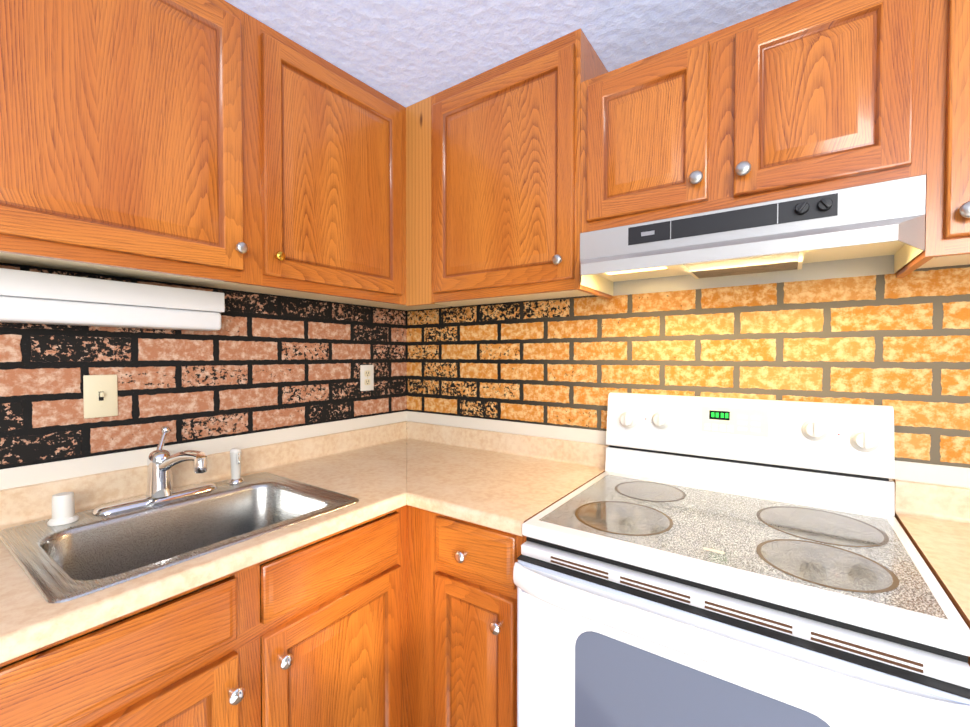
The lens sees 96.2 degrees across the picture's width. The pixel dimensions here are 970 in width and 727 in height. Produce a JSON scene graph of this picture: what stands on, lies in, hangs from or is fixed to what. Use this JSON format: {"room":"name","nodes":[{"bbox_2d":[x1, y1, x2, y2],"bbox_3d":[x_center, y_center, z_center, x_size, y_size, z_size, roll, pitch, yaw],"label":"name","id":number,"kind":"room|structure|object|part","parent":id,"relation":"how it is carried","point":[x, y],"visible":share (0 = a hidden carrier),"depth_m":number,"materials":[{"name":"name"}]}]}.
{"room":"kitchen","nodes":[
{"label":"kitchen","id":0,"kind":"room"},
{"bbox_2d":[0,262,406,468],"bbox_3d":[-1.381,0.097,0.880,0.120,2.422,3.520,1,1,35],"label":"brick wall","id":1,"kind":"structure","parent":0,"point":[258,362],"depth_m":1.42,"materials":[{"name":"brick"}]},
{"bbox_2d":[83,375,117,418],"bbox_3d":[-1.066,0.091,1.210,0.018,0.118,0.073,1,1,35],"label":"switch plate","id":2,"kind":"object","parent":1,"relation":"attached to","point":[100,395],"visible":1,"depth_m":1.21,"materials":[{"name":"beige plastic"}]},
{"bbox_2d":[0,268,224,330],"bbox_3d":[-1.117,-0.159,1.054,0.100,0.120,0.875,1,1,35],"label":"light fixture","id":3,"kind":"object","parent":1,"relation":"attached to","point":[31,297],"visible":0.98,"depth_m":1.14,"materials":[{"name":"white plastic"}]},
{"bbox_2d":[0,0,271,289],"bbox_3d":[-0.977,-0.630,1.056,0.323,0.770,0.725,1,1,35],"label":"upper cabinet","id":4,"kind":"object","parent":1,"relation":"attached to","point":[222,144],"depth_m":1.02,"materials":[{"name":"brown wood"}]},
{"bbox_3d":[-0.852,-0.602,0.971,0.020,0.693,0.598,1,1,35],"label":"door","id":5,"kind":"part","parent":4,"relation":"part of","materials":[{"name":"brown wood"}]},
{"bbox_3d":[-0.669,-0.317,1.194,0.030,0.031,0.031,1,1,35],"label":"knob","id":6,"kind":"part","parent":4,"relation":"part of","materials":[{"name":"silver metal"}]},
{"bbox_2d":[236,29,403,307],"bbox_3d":[-0.620,-0.639,1.568,0.323,0.770,0.649,1,1,35],"label":"upper cabinet","id":7,"kind":"object","parent":1,"relation":"attached to","point":[338,141],"depth_m":1.46,"materials":[{"name":"brown wood"}]},
{"bbox_3d":[-0.607,-0.316,1.284,0.030,0.029,0.029,1,1,35],"label":"knob","id":8,"kind":"part","parent":7,"relation":"part of","materials":[{"name":"gold metal"}]},
{"bbox_3d":[-0.488,-0.624,1.492,0.020,0.718,0.549,1,1,35],"label":"door","id":9,"kind":"part","parent":7,"relation":"part of","materials":[{"name":"brown wood"}]},
{"bbox_2d":[360,365,373,390],"bbox_3d":[-0.536,0.065,1.980,0.006,0.117,0.074,1,1,35],"label":"electrical outlet plate","id":10,"kind":"object","parent":1,"relation":"attached to","point":[366,377],"visible":1,"depth_m":1.98,"materials":[{"name":"white plastic"}]},
{"bbox_2d":[225,0,797,106],"bbox_3d":[0.015,-0.982,-0.110,3.520,0.230,3.520,1,1,35],"label":"ceiling","id":11,"kind":"structure","parent":0,"point":[405,53],"depth_m":1.32,"materials":[{"name":"white paint"}]},
{"bbox_2d":[406,264,969,480],"bbox_3d":[1.035,0.091,1.270,3.400,2.422,0.120,1,1,35],"label":"brick wall","id":12,"kind":"structure","parent":0,"point":[901,346],"depth_m":1.39,"materials":[{"name":"orange brick"}]},
{"bbox_2d":[404,90,480,307],"bbox_3d":[-0.166,-0.643,1.809,0.225,0.770,0.341,1,1,35],"label":"upper cabinet","id":13,"kind":"object","parent":12,"relation":"attached to","point":[424,119],"depth_m":1.70,"materials":[{"name":"brown wood"}]},
{"bbox_3d":[0.038,-0.620,1.494,0.569,0.710,0.020,1,1,35],"label":"door","id":14,"kind":"part","parent":13,"relation":"part of","materials":[{"name":"brown wood"}]},
{"bbox_2d":[444,28,611,303],"bbox_3d":[0.135,-0.640,1.611,0.636,0.770,0.323,1,1,35],"label":"upper cabinet","id":15,"kind":"object","parent":12,"relation":"attached to","point":[516,130],"depth_m":1.44,"materials":[{"name":"brown wood"}]},
{"bbox_3d":[0.224,-0.319,1.340,0.031,0.031,0.030,1,1,35],"label":"knob","id":16,"kind":"part","parent":15,"relation":"part of","materials":[{"name":"silver metal"}]},
{"bbox_2d":[588,23,739,231],"bbox_3d":[0.541,-0.628,1.328,0.411,0.454,0.323,1,1,35],"label":"upper cabinet","id":17,"kind":"object","parent":12,"relation":"attached to","point":[664,127],"depth_m":1.17,"materials":[{"name":"brown wood"}]},
{"bbox_3d":[0.442,-0.625,1.214,0.325,0.401,0.020,1,1,35],"label":"door","id":18,"kind":"part","parent":17,"relation":"part of","materials":[{"name":"brown wood"}]},
{"bbox_3d":[0.542,-0.475,1.116,0.034,0.034,0.030,1,1,35],"label":"knob","id":19,"kind":"part","parent":17,"relation":"part of","materials":[{"name":"silver metal"}]},
{"bbox_2d":[580,175,925,295],"bbox_3d":[0.646,-0.317,1.182,0.755,0.156,0.448,1,1,35],"label":"range hood","id":20,"kind":"object","parent":17,"relation":"attached to","point":[871,229],"visible":1,"depth_m":1.10,"materials":[{"name":"metal"}]},
{"bbox_3d":[0.734,-0.361,1.008,0.027,0.027,0.019,41,23,27],"label":"knob","id":21,"kind":"part","parent":20,"relation":"part of","materials":[{"name":"black plastic"}]},
{"bbox_3d":[0.769,-0.360,0.984,0.027,0.027,0.019,-40,-21,29],"label":"knob","id":22,"kind":"part","parent":20,"relation":"part of","materials":[{"name":"black plastic"}]},
{"bbox_2d":[740,0,943,205],"bbox_3d":[0.828,-0.625,1.129,0.406,0.454,0.323,1,1,35],"label":"upper cabinet","id":23,"kind":"object","parent":12,"relation":"attached to","point":[835,94],"depth_m":0.97,"materials":[{"name":"brown wood"}]},
{"bbox_3d":[0.627,-0.471,1.056,0.034,0.034,0.030,1,1,35],"label":"knob","id":24,"kind":"part","parent":23,"relation":"part of","materials":[{"name":"silver metal"}]},
{"bbox_3d":[0.755,-0.616,0.995,0.322,0.400,0.020,1,1,35],"label":"door","id":25,"kind":"part","parent":23,"relation":"part of","materials":[{"name":"brown wood"}]},
{"bbox_2d":[896,0,969,275],"bbox_3d":[1.269,-0.625,0.822,0.720,0.770,0.323,1,1,35],"label":"upper cabinet","id":26,"kind":"object","parent":12,"relation":"attached to","point":[947,201],"depth_m":0.87,"materials":[{"name":"brown wood"}]},
{"bbox_3d":[1.192,-0.605,0.692,0.637,0.710,0.020,1,1,35],"label":"door","id":27,"kind":"part","parent":26,"relation":"part of","materials":[{"name":"brown wood"}]},
{"bbox_3d":[0.940,-0.297,0.842,0.034,0.034,0.030,1,1,35],"label":"knob","id":28,"kind":"part","parent":26,"relation":"part of","materials":[{"name":"silver metal"}]},
{"bbox_2d":[894,460,969,628],"bbox_3d":[1.353,0.353,0.586,1.090,0.170,0.643,1,1,35],"label":"countertop","id":29,"kind":"structure","parent":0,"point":[932,501],"depth_m":1.07,"materials":[{"name":"laminate"}]},
{"bbox_3d":[0.014,1.375,-0.069,3.520,0.100,3.520,1,1,35],"label":"floor","id":30,"kind":"structure","parent":0,"visible":0},
{"bbox_2d":[0,556,275,726],"bbox_3d":[-0.921,0.870,0.898,0.625,0.874,0.614,1,1,35],"label":"base cabinet","id":31,"kind":"object","parent":30,"relation":"on","point":[206,657],"depth_m":0.82,"materials":[{"name":"brown wood"}]},
{"bbox_3d":[-0.668,0.902,0.732,0.020,0.567,0.488,1,1,35],"label":"door","id":32,"kind":"part","parent":31,"relation":"part of","materials":[{"name":"brown wood"}]},
{"bbox_3d":[-0.517,0.686,0.902,0.030,0.033,0.033,1,1,35],"label":"knob","id":33,"kind":"part","parent":31,"relation":"part of","materials":[{"name":"silver metal"}]},
{"bbox_2d":[0,419,499,663],"bbox_3d":[-0.866,0.346,0.939,0.660,0.170,2.598,1,1,35],"label":"countertop","id":34,"kind":"structure","parent":31,"relation":"on","point":[377,473],"depth_m":1.15,"materials":[{"name":"laminate"}]},
{"bbox_2d":[0,426,358,640],"bbox_3d":[-0.740,0.380,1.118,0.525,0.390,0.635,1,1,35],"label":"sink","id":35,"kind":"object","parent":34,"relation":"in","point":[65,552],"visible":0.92,"depth_m":1.14,"materials":[{"name":"metal"}]},
{"bbox_2d":[47,492,78,525],"bbox_3d":[-1.033,0.353,1.066,0.056,0.069,0.056,1,1,35],"label":"dispenser","id":36,"kind":"object","parent":35,"relation":"on","point":[63,504],"depth_m":1.05,"materials":[{"name":"white plastic"}]},
{"bbox_2d":[92,426,216,514],"bbox_3d":[-0.847,0.284,1.182,0.267,0.202,0.293,1,1,35],"label":"faucet","id":37,"kind":"object","parent":35,"relation":"on","point":[160,496],"depth_m":1.21,"materials":[{"name":"silver metal"}]},
{"bbox_2d":[276,508,403,726],"bbox_3d":[-0.630,0.862,1.316,0.625,0.874,0.512,1,1,35],"label":"base cabinet","id":38,"kind":"object","parent":30,"relation":"on","point":[340,650],"depth_m":1.14,"materials":[{"name":"brown wood"}]},
{"bbox_3d":[-0.455,0.676,0.991,0.030,0.033,0.033,1,1,35],"label":"knob","id":39,"kind":"part","parent":38,"relation":"part of","materials":[{"name":"silver metal"}]},
{"bbox_3d":[-0.377,0.895,1.149,0.020,0.567,0.414,1,1,35],"label":"door","id":40,"kind":"part","parent":38,"relation":"part of","materials":[{"name":"brown wood"}]},
{"bbox_2d":[299,411,483,442],"bbox_3d":[-0.309,0.332,1.739,0.480,0.170,0.649,1,1,35],"label":"countertop","id":41,"kind":"structure","parent":38,"relation":"on","point":[398,425],"depth_m":2.04,"materials":[{"name":"laminate"}]},
{"bbox_2d":[400,505,525,726],"bbox_3d":[0.088,0.860,1.473,0.450,0.874,0.646,1,1,35],"label":"base cabinet","id":42,"kind":"object","parent":30,"relation":"on","point":[405,616],"depth_m":1.22,"materials":[{"name":"brown wood"}]},
{"bbox_3d":[-0.065,0.525,1.186,0.033,0.033,0.030,1,1,35],"label":"knob","id":43,"kind":"part","parent":42,"relation":"part of","materials":[{"name":"silver metal"}]},
{"bbox_3d":[-0.033,0.894,1.201,0.266,0.567,0.020,1,1,35],"label":"door","id":44,"kind":"part","parent":42,"relation":"part of","materials":[{"name":"brown wood"}]},
{"bbox_3d":[-0.033,0.514,1.194,0.266,0.134,0.020,1,1,35],"label":"drawer","id":45,"kind":"part","parent":42,"relation":"part of","materials":[{"name":"brown wood"}]},
{"bbox_3d":[0.030,0.680,1.123,0.033,0.033,0.030,1,1,35],"label":"knob","id":46,"kind":"part","parent":42,"relation":"part of","materials":[{"name":"silver metal"}]},
{"bbox_2d":[412,420,608,536],"bbox_3d":[0.120,0.337,1.445,0.381,0.170,0.643,1,1,35],"label":"countertop","id":47,"kind":"structure","parent":42,"relation":"on","point":[508,477],"depth_m":1.57,"materials":[{"name":"laminate"}]},
{"bbox_2d":[513,392,969,726],"bbox_3d":[0.560,0.709,1.081,0.758,1.192,0.726,1,1,35],"label":"range","id":48,"kind":"object","parent":30,"relation":"on","point":[691,561],"visible":1,"depth_m":0.91,"materials":[{"name":"white metal"}]},
{"bbox_3d":[0.486,0.195,1.490,0.066,0.065,0.036,1,-6,35],"label":"knob","id":49,"kind":"part","parent":48,"relation":"part of","materials":[{"name":"white plastic"}]},
{"bbox_3d":[0.576,0.187,1.429,0.066,0.065,0.036,1,-6,35],"label":"knob","id":50,"kind":"part","parent":48,"relation":"part of","materials":[{"name":"white plastic"}]},
{"bbox_3d":[0.368,0.498,0.801,0.742,0.054,0.054,1,1,35],"label":"handle","id":51,"kind":"part","parent":48,"relation":"part of","materials":[{"name":"white metal"}]},
{"bbox_3d":[0.753,0.176,1.329,0.512,0.078,0.010,1,1,35],"label":"console panel","id":52,"kind":"part","parent":48,"relation":"part of","materials":[{"name":"white metal"}]},
{"bbox_3d":[0.568,0.390,1.082,0.710,0.005,0.506,1,1,35],"label":"glass","id":53,"kind":"part","parent":48,"relation":"part of","materials":[{"name":"grey glass"}]},
{"bbox_3d":[0.406,0.851,0.861,0.750,0.856,0.091,1,1,35],"label":"door","id":54,"kind":"part","parent":48,"relation":"part of","materials":[{"name":"white metal"}]},
{"bbox_3d":[0.908,0.185,1.198,0.066,0.065,0.036,1,-6,35],"label":"knob","id":55,"kind":"part","parent":48,"relation":"part of","materials":[{"name":"white plastic"}]},
{"bbox_3d":[0.993,0.204,1.136,0.066,0.065,0.036,1,-6,35],"label":"knob","id":56,"kind":"part","parent":48,"relation":"part of","materials":[{"name":"white plastic"}]}
]}

